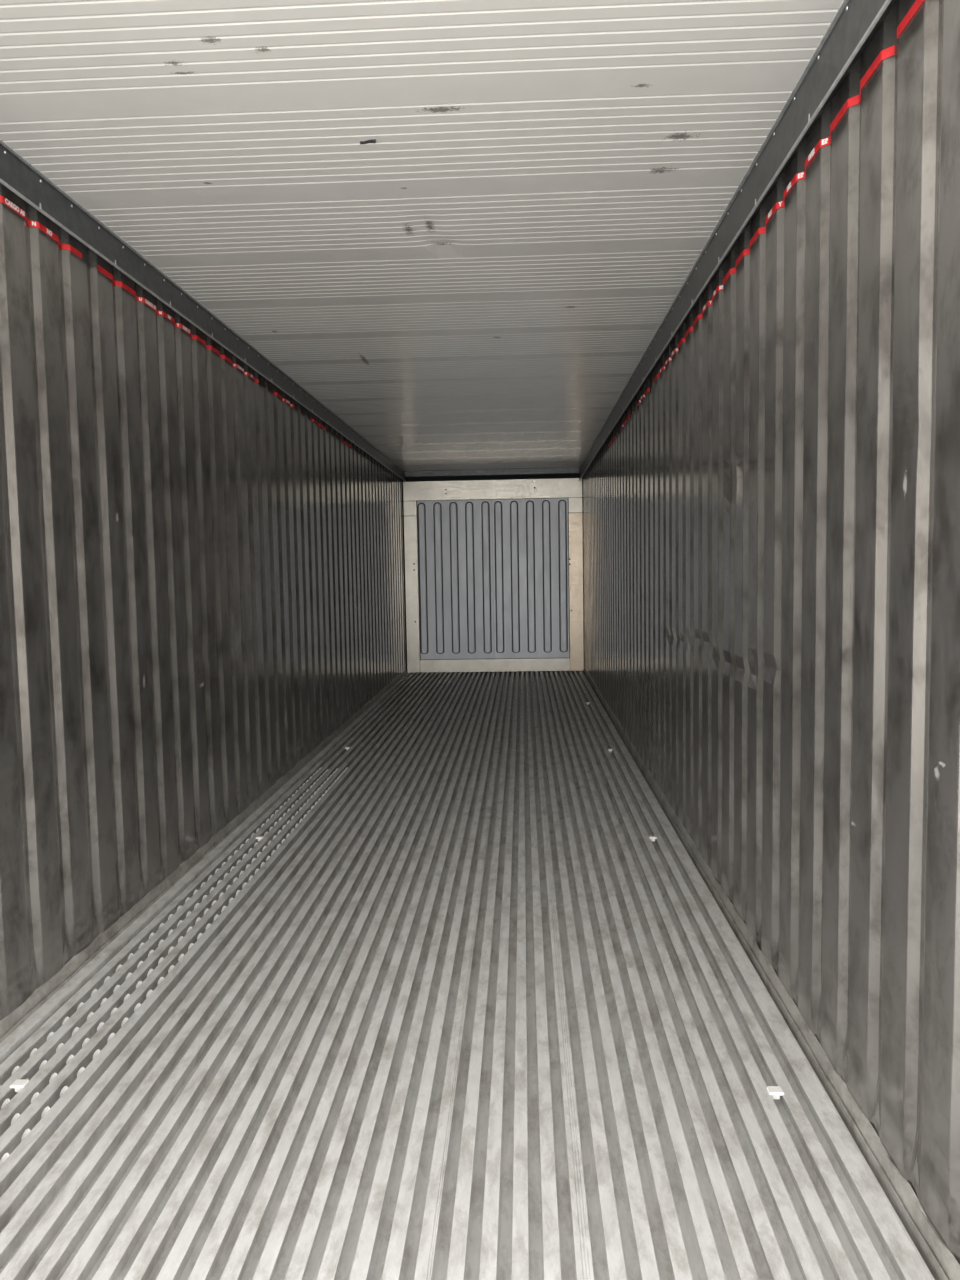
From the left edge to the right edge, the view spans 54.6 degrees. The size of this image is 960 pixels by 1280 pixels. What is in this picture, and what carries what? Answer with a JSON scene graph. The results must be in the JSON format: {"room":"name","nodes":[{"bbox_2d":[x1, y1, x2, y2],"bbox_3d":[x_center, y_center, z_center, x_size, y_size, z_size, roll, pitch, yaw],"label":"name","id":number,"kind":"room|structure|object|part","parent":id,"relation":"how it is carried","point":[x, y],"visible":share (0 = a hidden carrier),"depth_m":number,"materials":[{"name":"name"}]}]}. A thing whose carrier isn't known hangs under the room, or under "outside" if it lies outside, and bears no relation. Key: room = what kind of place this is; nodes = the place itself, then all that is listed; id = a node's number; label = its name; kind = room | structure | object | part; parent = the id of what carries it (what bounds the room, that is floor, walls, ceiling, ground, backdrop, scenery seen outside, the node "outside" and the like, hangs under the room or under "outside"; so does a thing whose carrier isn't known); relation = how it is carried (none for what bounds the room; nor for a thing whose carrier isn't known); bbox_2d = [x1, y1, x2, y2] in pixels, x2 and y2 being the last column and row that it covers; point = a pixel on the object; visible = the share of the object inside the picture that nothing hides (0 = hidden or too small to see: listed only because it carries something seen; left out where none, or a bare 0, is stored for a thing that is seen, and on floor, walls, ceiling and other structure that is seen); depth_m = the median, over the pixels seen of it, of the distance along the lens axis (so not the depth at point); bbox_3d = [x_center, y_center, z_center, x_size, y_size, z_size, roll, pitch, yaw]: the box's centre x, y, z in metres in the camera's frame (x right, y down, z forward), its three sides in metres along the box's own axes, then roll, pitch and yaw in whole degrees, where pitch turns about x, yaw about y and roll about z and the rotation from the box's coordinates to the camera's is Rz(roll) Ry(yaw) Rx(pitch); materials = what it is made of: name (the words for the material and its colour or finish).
{"room":"cargo space","nodes":[
{"label":"cargo space","id":0,"kind":"room"},
{"bbox_2d":[0,183,406,1019],"bbox_3d":[-1.259,-0.416,6.401,0.072,2.665,12.100,-1,4,3],"label":"wall","id":1,"kind":"structure","parent":0,"point":[202,583],"depth_m":3.72,"materials":[{"name":"silver metal"}]},
{"bbox_2d":[0,195,352,448],"bbox_3d":[-1.327,-1.445,4.662,0.024,0.023,7.585,-1,4,3],"label":"tape","id":2,"kind":"object","parent":1,"relation":"attached to","point":[3,199],"visible":1,"depth_m":3.63,"materials":[{"name":"red plastic"}]},
{"bbox_2d":[0,140,405,481],"bbox_3d":[-1.230,-1.632,6.065,0.051,0.130,11.620,-1,4,3],"label":"trim","id":3,"kind":"structure","parent":1,"relation":"attached to","point":[18,175],"depth_m":3.67,"materials":[{"name":"grey metal"}]},
{"bbox_2d":[0,669,407,1042],"bbox_3d":[-1.209,0.857,6.246,0.017,0.085,11.600,-1,4,3],"label":"baseboard","id":4,"kind":"structure","parent":1,"relation":"attached to","point":[8,1024],"depth_m":3.68,"materials":[{"name":"grey metal"}]},
{"bbox_2d":[0,0,843,470],"bbox_3d":[-0.104,-1.769,6.244,2.290,0.082,12.100,-1,4,3],"label":"ceiling","id":5,"kind":"structure","parent":0,"point":[480,283],"depth_m":2.89,"materials":[{"name":"white metal"}]},
{"bbox_2d":[360,139,375,143],"bbox_3d":[-0.327,-1.453,2.713,0.049,0.008,0.012,0,4,13],"label":"scrap","id":6,"kind":"object","parent":5,"relation":"attached to","point":[371,140],"visible":1,"depth_m":2.71,"materials":[{"name":"black"}]},
{"bbox_2d":[0,671,934,1279],"bbox_3d":[-0.059,0.874,6.446,2.290,0.076,12.100,-1,4,3],"label":"floor","id":7,"kind":"structure","parent":0,"point":[456,1012],"depth_m":2.57,"materials":[{"name":"metal"}]},
{"bbox_2d":[9,1079,28,1091],"bbox_3d":[-1.204,1.168,2.432,0.038,0.023,0.034,-1,4,3],"label":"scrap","id":8,"kind":"object","parent":7,"relation":"on","point":[18,1084],"visible":0.94,"depth_m":2.42,"materials":[{"name":"white plastic"}]},
{"bbox_2d":[648,836,656,841],"bbox_3d":[0.844,0.971,4.543,0.038,0.023,0.034,-1,4,3],"label":"block","id":9,"kind":"object","parent":7,"relation":"on","point":[652,838],"visible":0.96,"depth_m":4.54,"materials":[{"name":"white plastic"}]},
{"bbox_2d":[766,1086,783,1098],"bbox_3d":[0.743,1.142,2.340,0.038,0.023,0.034,-1,4,3],"label":"block","id":10,"kind":"object","parent":7,"relation":"on","point":[775,1092],"visible":0.95,"depth_m":2.33,"materials":[{"name":"white plastic"}]},
{"bbox_2d":[407,473,579,481],"bbox_3d":[0.196,-0.926,12.410,2.430,2.755,0.080,-1,4,3],"label":"wall","id":11,"kind":"structure","parent":0,"point":[574,475],"depth_m":12.28,"materials":[{"name":"black metal"}]},
{"bbox_2d":[405,468,579,476],"bbox_3d":[0.150,-2.122,11.772,2.210,0.069,0.050,-1,4,3],"label":"trim","id":12,"kind":"structure","parent":11,"relation":"attached to","point":[534,470],"depth_m":11.75,"materials":[{"name":"black metal"}]},
{"bbox_2d":[403,478,583,672],"bbox_3d":[0.176,-0.814,11.915,2.270,2.443,0.085,-1,4,3],"label":"bulkhead","id":13,"kind":"object","parent":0,"point":[494,568],"visible":1,"depth_m":11.90,"materials":[{"name":"grey metal"}]},
{"bbox_3d":[-0.891,-1.679,11.882,0.164,0.184,0.054,-1,4,3],"label":"corner plate","id":14,"kind":"part","parent":13,"relation":"part of","materials":[{"name":"beige metal"}]},
{"bbox_3d":[-0.872,-0.581,11.968,0.164,2.007,0.050,-1,4,3],"label":"post","id":15,"kind":"part","parent":13,"relation":"part of","materials":[{"name":"beige metal"}]},
{"bbox_3d":[-0.309,-0.767,11.938,0.954,2.030,0.042,-1,4,3],"label":"ribbed panel","id":16,"kind":"part","parent":13,"relation":"part of","materials":[{"name":"grey metal"}]},
{"bbox_3d":[0.157,-1.911,11.818,2.270,0.240,0.050,-1,4,3],"label":"header plate","id":17,"kind":"part","parent":13,"relation":"part of","materials":[{"name":"beige metal"}]},
{"bbox_3d":[0.191,0.325,11.989,1.926,0.161,0.050,-1,4,3],"label":"sill plate","id":18,"kind":"part","parent":13,"relation":"part of","materials":[{"name":"beige metal"}]},
{"bbox_3d":[0.650,-0.780,11.893,0.962,2.030,0.042,-1,4,3],"label":"ribbed panel","id":19,"kind":"part","parent":13,"relation":"part of","materials":[{"name":"grey metal"}]},
{"bbox_3d":[1.208,-1.707,11.784,0.172,0.184,0.054,-1,4,3],"label":"corner plate","id":20,"kind":"part","parent":13,"relation":"part of","materials":[{"name":"beige metal"}]},
{"bbox_3d":[1.227,-0.609,11.870,0.172,2.007,0.050,-1,4,3],"label":"post","id":21,"kind":"part","parent":13,"relation":"part of","materials":[{"name":"beige metal"}]},
{"bbox_2d":[582,0,959,1264],"bbox_3d":[1.096,-0.448,6.291,0.072,2.665,12.100,-1,4,3],"label":"wall","id":22,"kind":"structure","parent":0,"point":[771,535],"depth_m":2.35,"materials":[{"name":"silver metal"}]},
{"bbox_2d":[579,0,895,480],"bbox_3d":[1.003,-1.642,5.962,0.051,0.170,11.620,-1,4,3],"label":"trim","id":23,"kind":"structure","parent":22,"relation":"attached to","point":[855,22],"depth_m":2.70,"materials":[{"name":"grey metal"}]},
{"bbox_2d":[608,0,924,446],"bbox_3d":[0.973,-1.431,4.532,0.023,0.023,7.384,-1,4,3],"label":"tape","id":24,"kind":"object","parent":22,"relation":"attached to","point":[888,52],"visible":0.88,"depth_m":2.44,"materials":[{"name":"red plastic"}]},
{"bbox_2d":[583,667,959,1279],"bbox_3d":[1.065,0.825,6.140,0.017,0.087,11.600,-1,4,3],"label":"baseboard","id":25,"kind":"structure","parent":22,"relation":"attached to","point":[938,1258],"depth_m":2.37,"materials":[{"name":"grey metal"}]}
]}

